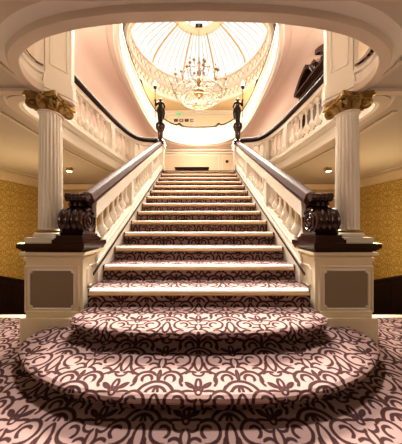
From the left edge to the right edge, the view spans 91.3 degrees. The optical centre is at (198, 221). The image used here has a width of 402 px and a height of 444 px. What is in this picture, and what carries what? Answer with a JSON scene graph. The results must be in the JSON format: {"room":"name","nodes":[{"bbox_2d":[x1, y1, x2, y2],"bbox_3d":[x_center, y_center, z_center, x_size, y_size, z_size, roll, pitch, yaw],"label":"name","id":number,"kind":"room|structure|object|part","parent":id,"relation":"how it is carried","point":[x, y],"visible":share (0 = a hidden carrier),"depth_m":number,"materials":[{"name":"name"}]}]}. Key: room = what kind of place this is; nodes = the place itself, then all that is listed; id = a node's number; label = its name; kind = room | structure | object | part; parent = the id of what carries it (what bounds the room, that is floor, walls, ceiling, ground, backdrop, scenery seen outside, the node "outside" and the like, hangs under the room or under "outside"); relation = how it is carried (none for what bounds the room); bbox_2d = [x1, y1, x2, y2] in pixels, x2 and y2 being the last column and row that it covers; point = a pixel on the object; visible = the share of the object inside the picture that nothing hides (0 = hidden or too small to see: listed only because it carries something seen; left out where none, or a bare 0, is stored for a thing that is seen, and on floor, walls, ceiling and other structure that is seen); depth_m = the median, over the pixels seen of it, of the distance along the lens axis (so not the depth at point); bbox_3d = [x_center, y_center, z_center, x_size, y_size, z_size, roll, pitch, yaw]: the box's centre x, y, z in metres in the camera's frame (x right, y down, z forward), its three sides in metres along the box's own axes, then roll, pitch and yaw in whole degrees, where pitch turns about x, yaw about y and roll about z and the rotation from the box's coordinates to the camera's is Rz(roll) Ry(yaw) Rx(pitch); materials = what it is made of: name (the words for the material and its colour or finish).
{"room":"historic interior","nodes":[
{"label":"historic interior","id":0,"kind":"room"},
{"bbox_2d":[0,179,37,279],"bbox_3d":[-5.225,1.221,1.350,0.150,5.030,10.700,0,0,0],"label":"wall","id":1,"kind":"structure","parent":0,"point":[18,202],"depth_m":5.51,"materials":[{"name":"gold paper"}]},
{"bbox_2d":[0,276,25,314],"bbox_3d":[-5.125,1.986,4.350,0.050,3.300,4.700,0,0,0],"label":"wainscoting","id":2,"kind":"structure","parent":1,"relation":"attached to","point":[11,289],"depth_m":5.37,"materials":[{"name":"brown wood"}]},
{"bbox_3d":[-5.128,1.882,5.025,0.024,0.899,0.474,0,0,0],"label":"panel moulding","id":3,"kind":"part","parent":2,"relation":"part of","materials":[{"name":"brown wood"}]},
{"bbox_3d":[-5.125,1.251,4.350,0.050,1.829,4.700,0,0,0],"label":"dado rail","id":4,"kind":"part","parent":2,"relation":"part of","materials":[{"name":"brown wood"}]},
{"bbox_3d":[-5.128,2.148,5.625,0.024,0.899,0.474,0,0,0],"label":"panel moulding","id":5,"kind":"part","parent":2,"relation":"part of","materials":[{"name":"brown wood"}]},
{"bbox_2d":[0,315,25,317],"bbox_3d":[-3.405,1.214,2.365,3.490,0.164,0.070,0,0,0],"label":"trim","id":6,"kind":"structure","parent":1,"relation":"attached to","point":[1,316],"depth_m":2.35,"materials":[{"name":"stone"}]},
{"bbox_2d":[0,167,37,186],"bbox_3d":[-5.040,-1.199,1.350,0.220,0.190,10.700,0,0,0],"label":"trim","id":7,"kind":"structure","parent":1,"relation":"attached to","point":[4,175],"depth_m":5.48,"materials":[{"name":"beige paint"}]},
{"bbox_2d":[74,28,148,156],"bbox_3d":[-2.925,-3.059,6.000,0.550,3.110,12.400,0,0,0],"label":"wall","id":8,"kind":"structure","parent":0,"point":[90,68],"depth_m":5.85,"materials":[{"name":"pink paint"}]},
{"bbox_2d":[104,25,293,145],"bbox_3d":[0.000,-4.457,7.400,5.120,0.035,8.200,0,0,0],"label":"trim","id":9,"kind":"structure","parent":8,"relation":"attached to","point":[105,35],"depth_m":6.25,"materials":[{"name":"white paint"}]},
{"bbox_2d":[84,24,313,148],"bbox_3d":[0.000,-4.464,6.000,5.400,0.001,12.400,0,0,0],"label":"ceiling","id":10,"kind":"structure","parent":0,"point":[96,34],"depth_m":5.53,"materials":[{"name":"pink paint"}]},
{"bbox_2d":[165,154,232,169],"bbox_3d":[0.000,-3.059,12.210,6.400,3.110,0.080,0,0,0],"label":"wall","id":11,"kind":"structure","parent":0,"point":[213,161],"depth_m":12.20,"materials":[{"name":"beige paint"}]},
{"bbox_2d":[165,149,232,153],"bbox_3d":[0.000,-4.344,12.100,6.100,0.240,0.200,0,0,0],"label":"trim","id":12,"kind":"structure","parent":11,"relation":"attached to","point":[167,151],"depth_m":12.08,"materials":[{"name":"white paint"}]},
{"bbox_2d":[123,23,274,109],"bbox_3d":[0.000,-6.964,7.675,7.800,0.001,9.350,0,0,0],"label":"ceiling","id":13,"kind":"structure","parent":0,"point":[169,104],"depth_m":11.54,"materials":[{"name":"paint"}]},
{"bbox_2d":[124,21,273,104],"bbox_3d":[0.000,-8.204,8.500,6.400,2.640,6.400,0,0,0],"label":"dome","id":14,"kind":"object","parent":13,"relation":"attached to","point":[147,70],"visible":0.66,"depth_m":10.06,"materials":[{"name":"white paint"}]},
{"bbox_2d":[170,55,226,109],"bbox_3d":[0.000,-7.300,8.500,2.470,4.328,2.470,0,0,0],"label":"chandelier","id":15,"kind":"object","parent":14,"relation":"hanging from","point":[198,92],"visible":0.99,"depth_m":8.36,"materials":[{"name":"gold metal"}]},
{"bbox_3d":[0.000,-6.184,8.500,0.440,1.920,0.440,0,0,0],"label":"stem","id":16,"kind":"part","parent":15,"relation":"part of","materials":[{"name":"gold metal"}]},
{"bbox_3d":[0.000,-8.214,8.500,6.400,0.140,6.400,0,0,0],"label":"cornice","id":17,"kind":"part","parent":14,"relation":"part of","materials":[{"name":"pink paint"}]},
{"bbox_3d":[0.000,-7.534,8.500,6.400,0.140,6.400,0,0,0],"label":"cornice","id":18,"kind":"part","parent":14,"relation":"part of","materials":[{"name":"pink paint"}]},
{"bbox_2d":[164,114,233,126],"bbox_3d":[0.000,-5.799,12.400,8.000,2.430,0.100,0,0,0],"label":"wall","id":19,"kind":"structure","parent":0,"point":[201,120],"depth_m":12.35,"materials":[{"name":"beige paint"}]},
{"bbox_2d":[167,117,194,126],"bbox_3d":[-1.125,-5.594,12.330,1.750,2.020,0.040,0,0,0],"label":"trim","id":20,"kind":"structure","parent":19,"relation":"attached to","point":[168,118],"depth_m":12.31,"materials":[{"name":"white paint"}]},
{"bbox_2d":[165,110,232,113],"bbox_3d":[0.000,-6.864,12.300,7.800,0.200,0.100,0,0,0],"label":"trim","id":21,"kind":"structure","parent":19,"relation":"attached to","point":[166,111],"depth_m":12.25,"materials":[{"name":"white paint"}]},
{"bbox_2d":[63,190,334,225],"bbox_3d":[0.000,1.221,6.775,10.600,5.030,0.150,0,0,0],"label":"wall","id":22,"kind":"structure","parent":0,"point":[65,203],"depth_m":6.70,"materials":[{"name":"paint"}]},
{"bbox_2d":[63,184,334,189],"bbox_3d":[0.000,-1.189,6.660,10.300,0.170,0.080,0,0,0],"label":"trim","id":23,"kind":"structure","parent":22,"relation":"attached to","point":[65,186],"depth_m":6.62,"materials":[{"name":"beige paint"}]},
{"bbox_2d":[26,49,373,170],"bbox_3d":[0.000,-1.504,4.150,10.600,0.001,16.500,0,0,0],"label":"floor","id":24,"kind":"structure","parent":0,"point":[371,51],"depth_m":1.88,"materials":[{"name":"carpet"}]},
{"bbox_2d":[175,167,208,169],"bbox_3d":[-0.320,-1.976,9.000,1.540,0.945,0.500,0,0,0],"label":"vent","id":25,"kind":"object","parent":24,"relation":"on","point":[176,168],"visible":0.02,"depth_m":8.78,"materials":[{"name":"black metal"}]},
{"bbox_2d":[0,0,401,83],"bbox_3d":[0.000,-1.847,1.526,3.399,1.175,0.978,0,0,0],"label":"ceiling","id":26,"kind":"structure","parent":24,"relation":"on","point":[29,14],"depth_m":1.24,"materials":[{"name":"white paint"}]},
{"bbox_2d":[0,62,32,94],"bbox_3d":[-3.375,-1.284,-0.020,3.550,0.040,3.960,0,0,0],"label":"trim","id":27,"kind":"structure","parent":26,"relation":"attached to","point":[3,91],"depth_m":1.90,"materials":[{"name":"beige paint"}]},
{"bbox_3d":[-1.395,-1.696,1.564,0.120,0.405,0.610,0,0,-38],"label":"panel frame","id":28,"kind":"part","parent":26,"relation":"part of","materials":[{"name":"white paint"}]},
{"bbox_3d":[-1.398,-1.689,1.562,0.111,0.370,0.609,0,0,-37],"label":"curved panel","id":29,"kind":"part","parent":26,"relation":"part of","materials":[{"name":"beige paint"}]},
{"bbox_2d":[3,95,143,176],"bbox_3d":[-1.803,-1.459,3.990,0.813,0.370,4.063,0,0,5],"label":"trim","id":30,"kind":"structure","parent":26,"relation":"attached to","point":[72,133],"depth_m":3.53,"materials":[{"name":"white paint"}]},
{"bbox_2d":[72,74,156,160],"bbox_3d":[-1.952,-2.059,4.159,0.721,0.870,3.826,0,0,12],"label":"gallery balustrade","id":31,"kind":"object","parent":30,"relation":"on","point":[112,126],"visible":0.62,"depth_m":4.36,"materials":[{"name":"white paint"}]},
{"bbox_3d":[-2.079,-1.954,4.585,0.160,0.620,0.170,0,0,5],"label":"post","id":32,"kind":"part","parent":31,"relation":"part of","materials":[{"name":"white paint"}]},
{"bbox_3d":[-1.927,-1.954,5.438,0.160,0.620,0.170,0,0,20],"label":"post","id":33,"kind":"part","parent":31,"relation":"part of","materials":[{"name":"white paint"}]},
{"bbox_2d":[5,2,392,92],"bbox_3d":[0.000,-1.279,1.538,3.199,0.070,0.802,0,0,0],"label":"trim","id":34,"kind":"structure","parent":26,"relation":"attached to","point":[40,29],"depth_m":1.21,"materials":[{"name":"beige paint"}]},
{"bbox_2d":[0,0,401,0],"bbox_3d":[0.000,-1.293,1.125,10.300,0.022,0.030,0,0,0],"label":"trim","id":35,"kind":"structure","parent":26,"relation":"attached to","point":[0,0],"depth_m":1.14,"materials":[{"name":"beige paint"}]},
{"bbox_2d":[254,95,394,176],"bbox_3d":[1.803,-1.459,3.990,0.813,0.370,4.063,0,0,-5],"label":"trim","id":36,"kind":"structure","parent":26,"relation":"attached to","point":[325,133],"depth_m":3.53,"materials":[{"name":"white paint"}]},
{"bbox_2d":[241,74,325,160],"bbox_3d":[1.952,-2.059,4.159,0.721,0.870,3.826,0,0,-12],"label":"gallery balustrade","id":37,"kind":"object","parent":36,"relation":"on","point":[285,126],"visible":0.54,"depth_m":4.36,"materials":[{"name":"white paint"}]},
{"bbox_3d":[1.927,-1.954,5.438,0.160,0.620,0.170,0,0,-20],"label":"post","id":38,"kind":"part","parent":37,"relation":"part of","materials":[{"name":"white paint"}]},
{"bbox_3d":[2.079,-1.954,4.585,0.160,0.620,0.170,0,0,-5],"label":"post","id":39,"kind":"part","parent":37,"relation":"part of","materials":[{"name":"white paint"}]},
{"bbox_3d":[1.352,-1.689,1.586,0.099,0.370,0.541,0,0,39],"label":"curved panel","id":40,"kind":"part","parent":26,"relation":"part of","materials":[{"name":"beige paint"}]},
{"bbox_3d":[1.357,-1.696,1.584,0.110,0.405,0.553,0,0,39],"label":"panel frame","id":41,"kind":"part","parent":26,"relation":"part of","materials":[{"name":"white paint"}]},
{"bbox_2d":[365,58,401,94],"bbox_3d":[3.375,-1.284,-0.020,3.550,0.040,3.960,0,0,0],"label":"trim","id":42,"kind":"structure","parent":26,"relation":"attached to","point":[379,91],"depth_m":1.90,"materials":[{"name":"beige paint"}]},
{"bbox_2d":[0,318,401,443],"bbox_3d":[0.000,1.166,1.350,10.300,0.060,10.700,0,0,0],"label":"floor","id":43,"kind":"structure","parent":0,"point":[368,411],"depth_m":1.14,"materials":[{"name":"carpet"}]},
{"bbox_2d":[16,239,105,343],"bbox_3d":[-1.366,0.667,2.020,0.622,0.938,0.440,0,0,0],"label":"pedestal","id":44,"kind":"object","parent":43,"relation":"on","point":[58,277],"visible":0.83,"depth_m":1.86,"materials":[{"name":"beige paint"}]},
{"bbox_2d":[22,90,75,242],"bbox_3d":[-1.530,-0.533,2.030,0.340,1.462,0.340,0,0,0],"label":"fluted column","id":45,"kind":"structure","parent":44,"relation":"on","point":[51,109],"depth_m":1.95,"materials":[{"name":"white paint"}]},
{"bbox_2d":[42,30,75,106],"bbox_3d":[-1.490,-2.614,2.060,0.223,2.700,0.321,0,0,33],"label":"pier","id":46,"kind":"object","parent":45,"relation":"on","point":[58,75],"visible":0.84,"depth_m":2.00,"materials":[{"name":"white paint"}]},
{"bbox_3d":[-1.420,-2.505,1.991,0.020,1.919,0.166,0,0,35],"label":"pier moulding","id":47,"kind":"part","parent":46,"relation":"part of","materials":[{"name":"white paint"}]},
{"bbox_3d":[-1.390,0.636,1.859,0.410,0.350,0.005,0,0,0],"label":"panel","id":48,"kind":"part","parent":44,"relation":"part of","materials":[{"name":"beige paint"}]},
{"bbox_3d":[-1.390,0.636,1.858,0.444,0.384,0.021,0,0,0],"label":"panel frame","id":49,"kind":"part","parent":44,"relation":"part of","materials":[{"name":"white paint"}]},
{"bbox_3d":[-1.370,0.328,2.022,0.610,0.087,0.395,0,0,0],"label":"neck moulding","id":50,"kind":"part","parent":44,"relation":"part of","materials":[{"name":"beige paint"}]},
{"bbox_2d":[52,192,100,242],"bbox_3d":[-1.225,-0.056,1.990,0.290,0.507,0.330,0,0,0],"label":"scroll newel","id":51,"kind":"object","parent":44,"relation":"on","point":[76,223],"visible":0.99,"depth_m":1.89,"materials":[{"name":"brown wood"}]},
{"bbox_3d":[-1.100,0.536,2.035,0.021,0.218,0.228,0,0,0],"label":"panel frame","id":52,"kind":"part","parent":44,"relation":"part of","materials":[{"name":"white paint"}]},
{"bbox_2d":[18,171,379,409],"bbox_3d":[0.000,-0.185,6.742,2.913,2.643,11.313,0,0,0],"label":"staircase","id":53,"kind":"structure","parent":43,"relation":"on","point":[199,307],"depth_m":1.62,"materials":[{"name":"carpet"}]},
{"bbox_2d":[82,141,165,283],"bbox_3d":[-1.150,-0.844,3.982,0.270,3.114,4.005,0,0,0],"label":"balustrade","id":54,"kind":"object","parent":53,"relation":"on","point":[122,180],"visible":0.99,"depth_m":2.76,"materials":[{"name":"white paint"}]},
{"bbox_3d":[-1.145,-1.286,3.895,0.164,2.228,3.810,0,0,0],"label":"handrail","id":55,"kind":"part","parent":54,"relation":"part of","materials":[{"name":"brown wood"}]},
{"bbox_3d":[-1.145,-1.131,3.910,0.140,2.160,3.700,0,0,0],"label":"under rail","id":56,"kind":"part","parent":54,"relation":"part of","materials":[{"name":"white paint"}]},
{"bbox_3d":[-1.145,-1.211,3.910,0.146,2.070,3.700,0,0,0],"label":"under rail moulding","id":57,"kind":"part","parent":54,"relation":"part of","materials":[{"name":"white paint"}]},
{"bbox_3d":[-1.145,-0.483,3.200,0.140,0.506,0.120,0,0,0],"label":"post","id":58,"kind":"part","parent":54,"relation":"part of","materials":[{"name":"white paint"}]},
{"bbox_3d":[-1.150,-0.686,3.920,0.130,2.059,3.680,0,0,0],"label":"rail","id":59,"kind":"part","parent":54,"relation":"part of","materials":[{"name":"white paint"}]},
{"bbox_3d":[-1.145,-1.209,4.520,0.140,0.506,0.120,0,0,0],"label":"post","id":60,"kind":"part","parent":54,"relation":"part of","materials":[{"name":"white paint"}]},
{"bbox_2d":[155,122,165,145],"bbox_3d":[-1.150,-2.584,5.850,0.280,0.640,0.280,0,0,0],"label":"pedestal","id":61,"kind":"object","parent":54,"relation":"on","point":[160,127],"visible":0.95,"depth_m":5.76,"materials":[{"name":"brown wood"}]},
{"bbox_2d":[153,81,164,122],"bbox_3d":[-1.183,-3.513,5.805,0.236,1.218,0.348,0,0,35],"label":"bronze statue","id":62,"kind":"object","parent":61,"relation":"on","point":[160,110],"visible":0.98,"depth_m":5.79,"materials":[{"name":"black metal"}]},
{"bbox_2d":[157,101,164,121],"bbox_3d":[-1.133,-3.284,5.845,0.235,0.598,0.179,0,0,0],"label":"drapery","id":63,"kind":"object","parent":62,"relation":"hanging from","point":[160,110],"depth_m":5.80,"materials":[{"name":"black metal"}]},
{"bbox_3d":[-1.150,-2.634,5.850,0.280,0.540,0.280,0,0,0],"label":"turned stem","id":64,"kind":"part","parent":61,"relation":"part of","materials":[{"name":"brown wood"}]},
{"bbox_2d":[232,141,315,283],"bbox_3d":[1.150,-0.844,3.982,0.270,3.114,4.005,0,0,0],"label":"balustrade","id":65,"kind":"object","parent":53,"relation":"on","point":[275,180],"visible":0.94,"depth_m":2.78,"materials":[{"name":"white paint"}]},
{"bbox_2d":[232,122,242,145],"bbox_3d":[1.150,-2.584,5.850,0.280,0.640,0.280,0,0,0],"label":"pedestal","id":66,"kind":"object","parent":65,"relation":"on","point":[237,127],"visible":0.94,"depth_m":5.76,"materials":[{"name":"brown wood"}]},
{"bbox_3d":[1.150,-2.634,5.850,0.280,0.540,0.280,0,0,0],"label":"turned stem","id":67,"kind":"part","parent":66,"relation":"part of","materials":[{"name":"brown wood"}]},
{"bbox_2d":[233,81,244,122],"bbox_3d":[1.182,-3.513,5.806,0.232,1.218,0.354,0,0,-38],"label":"bronze statue","id":68,"kind":"object","parent":66,"relation":"on","point":[237,110],"visible":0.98,"depth_m":5.79,"materials":[{"name":"black metal"}]},
{"bbox_3d":[1.145,-1.209,4.520,0.140,0.506,0.120,0,0,0],"label":"post","id":69,"kind":"part","parent":65,"relation":"part of","materials":[{"name":"white paint"}]},
{"bbox_3d":[1.145,-0.483,3.200,0.140,0.506,0.120,0,0,0],"label":"post","id":70,"kind":"part","parent":65,"relation":"part of","materials":[{"name":"white paint"}]},
{"bbox_3d":[1.150,-0.686,3.920,0.130,2.059,3.680,0,0,0],"label":"rail","id":71,"kind":"part","parent":65,"relation":"part of","materials":[{"name":"white paint"}]},
{"bbox_3d":[1.145,-1.131,3.910,0.140,2.160,3.700,0,0,0],"label":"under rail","id":72,"kind":"part","parent":65,"relation":"part of","materials":[{"name":"white paint"}]},
{"bbox_3d":[1.145,-1.211,3.910,0.146,2.070,3.700,0,0,0],"label":"under rail moulding","id":73,"kind":"part","parent":65,"relation":"part of","materials":[{"name":"white paint"}]},
{"bbox_3d":[1.145,-1.286,3.895,0.164,2.228,3.810,0,0,0],"label":"handrail","id":74,"kind":"part","parent":65,"relation":"part of","materials":[{"name":"brown wood"}]},
{"bbox_2d":[292,239,381,343],"bbox_3d":[1.366,0.667,2.020,0.622,0.938,0.440,0,0,0],"label":"pedestal","id":75,"kind":"object","parent":43,"relation":"on","point":[339,277],"visible":0.84,"depth_m":1.86,"materials":[{"name":"beige paint"}]},
{"bbox_3d":[1.100,0.536,2.035,0.021,0.218,0.228,0,0,0],"label":"panel frame","id":76,"kind":"part","parent":75,"relation":"part of","materials":[{"name":"white paint"}]},
{"bbox_2d":[297,192,345,242],"bbox_3d":[1.225,-0.056,1.990,0.290,0.507,0.330,0,0,0],"label":"scroll newel","id":77,"kind":"object","parent":75,"relation":"on","point":[321,223],"visible":0.98,"depth_m":1.89,"materials":[{"name":"brown wood"}]},
{"bbox_3d":[1.370,0.328,2.022,0.610,0.087,0.395,0,0,0],"label":"neck moulding","id":78,"kind":"part","parent":75,"relation":"part of","materials":[{"name":"beige paint"}]},
{"bbox_3d":[1.390,0.636,1.858,0.444,0.384,0.021,0,0,0],"label":"panel frame","id":79,"kind":"part","parent":75,"relation":"part of","materials":[{"name":"white paint"}]},
{"bbox_3d":[1.390,0.636,1.859,0.410,0.350,0.005,0,0,0],"label":"panel","id":80,"kind":"part","parent":75,"relation":"part of","materials":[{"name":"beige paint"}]},
{"bbox_2d":[322,90,375,242],"bbox_3d":[1.530,-0.533,2.030,0.340,1.462,0.340,0,0,0],"label":"fluted column","id":81,"kind":"structure","parent":75,"relation":"on","point":[346,109],"depth_m":1.95,"materials":[{"name":"white paint"}]},
{"bbox_2d":[322,30,355,106],"bbox_3d":[1.490,-2.614,2.060,0.223,2.700,0.321,0,0,-33],"label":"pier","id":82,"kind":"object","parent":81,"relation":"on","point":[339,75],"visible":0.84,"depth_m":2.00,"materials":[{"name":"white paint"}]},
{"bbox_3d":[1.420,-2.505,1.991,0.020,1.919,0.166,0,0,-35],"label":"pier moulding","id":83,"kind":"part","parent":82,"relation":"part of","materials":[{"name":"white paint"}]},
{"bbox_2d":[0,1,401,183],"bbox_3d":[0.000,-1.294,1.350,10.600,0.001,10.900,0,0,0],"label":"ceiling","id":84,"kind":"structure","parent":0,"point":[380,146],"depth_m":3.41,"materials":[{"name":"paint"}]},
{"bbox_2d":[0,110,111,172],"bbox_3d":[-2.328,-1.290,3.780,0.164,0.028,3.041,0,0,2],"label":"trim","id":85,"kind":"structure","parent":84,"relation":"attached to","point":[2,113],"depth_m":2.77,"materials":[{"name":"beige paint"}]},
{"bbox_2d":[66,167,72,171],"bbox_3d":[-3.090,-1.248,4.680,0.150,0.092,0.150,0,0,0],"label":"recessed light","id":86,"kind":"object","parent":84,"relation":"in","point":[68,169],"visible":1,"depth_m":4.63,"materials":[{"name":"white"}]},
{"bbox_2d":[325,167,331,171],"bbox_3d":[3.090,-1.248,4.680,0.150,0.092,0.150,0,0,0],"label":"recessed light","id":87,"kind":"object","parent":84,"relation":"in","point":[328,169],"visible":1,"depth_m":4.63,"materials":[{"name":"white"}]},
{"bbox_2d":[285,110,397,171],"bbox_3d":[2.278,-1.290,3.780,0.163,0.028,3.020,0,0,-2],"label":"trim","id":88,"kind":"structure","parent":84,"relation":"attached to","point":[392,112],"depth_m":2.74,"materials":[{"name":"beige paint"}]},
{"bbox_2d":[249,28,323,156],"bbox_3d":[2.925,-3.059,6.000,0.550,3.110,12.400,0,0,0],"label":"wall","id":89,"kind":"structure","parent":0,"point":[283,101],"depth_m":6.46,"materials":[{"name":"pink paint"}]},
{"bbox_2d":[294,44,323,138],"bbox_3d":[2.950,-2.864,5.050,0.220,2.720,1.700,0,0,0],"label":"pedimented doorcase","id":90,"kind":"object","parent":89,"relation":"attached to","point":[310,74],"visible":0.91,"depth_m":5.16,"materials":[{"name":"brown wood"}]},
{"bbox_3d":[2.950,-4.004,5.585,0.200,0.440,0.630,0,0,0],"label":"pediment arm","id":91,"kind":"part","parent":90,"relation":"part of","materials":[{"name":"brown wood"}]},
{"bbox_3d":[3.030,-2.544,5.050,0.040,2.080,1.140,0,0,0],"label":"door","id":92,"kind":"part","parent":90,"relation":"part of","materials":[{"name":"brown wood"}]},
{"bbox_3d":[2.950,-4.004,4.515,0.200,0.440,0.630,0,0,0],"label":"pediment arm","id":93,"kind":"part","parent":90,"relation":"part of","materials":[{"name":"brown wood"}]},
{"bbox_2d":[360,179,401,279],"bbox_3d":[5.225,1.221,1.350,0.150,5.030,10.700,0,0,0],"label":"wall","id":94,"kind":"structure","parent":0,"point":[381,203],"depth_m":5.45,"materials":[{"name":"gold paper"}]},
{"bbox_2d":[360,166,401,186],"bbox_3d":[5.040,-1.199,1.350,0.220,0.190,10.700,0,0,0],"label":"trim","id":95,"kind":"structure","parent":94,"relation":"attached to","point":[397,174],"depth_m":5.41,"materials":[{"name":"beige paint"}]},
{"bbox_2d":[372,275,401,314],"bbox_3d":[5.125,1.986,4.350,0.050,3.300,4.700,0,0,0],"label":"wainscoting","id":96,"kind":"structure","parent":94,"relation":"attached to","point":[387,291],"depth_m":5.32,"materials":[{"name":"brown wood"}]},
{"bbox_3d":[5.128,2.148,5.625,0.024,0.899,0.474,0,0,0],"label":"panel moulding","id":97,"kind":"part","parent":96,"relation":"part of","materials":[{"name":"brown wood"}]},
{"bbox_3d":[5.125,1.251,4.350,0.050,1.829,4.700,0,0,0],"label":"dado rail","id":98,"kind":"part","parent":96,"relation":"part of","materials":[{"name":"brown wood"}]},
{"bbox_3d":[5.128,1.882,5.025,0.024,0.899,0.474,0,0,0],"label":"panel moulding","id":99,"kind":"part","parent":96,"relation":"part of","materials":[{"name":"brown wood"}]},
{"bbox_2d":[372,315,401,317],"bbox_3d":[3.405,1.214,2.365,3.490,0.164,0.070,0,0,0],"label":"trim","id":100,"kind":"structure","parent":94,"relation":"attached to","point":[375,316],"depth_m":2.35,"materials":[{"name":"stone"}]},
{"label":"floor","id":101,"kind":"structure","parent":0,"visible":0},
{"bbox_2d":[113,24,284,144],"bbox_3d":[0.000,-5.000,7.400,4.760,1.132,7.860,0,0,0],"label":"light","id":102,"kind":"object","parent":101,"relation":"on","point":[188,135],"visible":0.78,"depth_m":7.71,"materials":[{"name":"white paint"}]}
]}

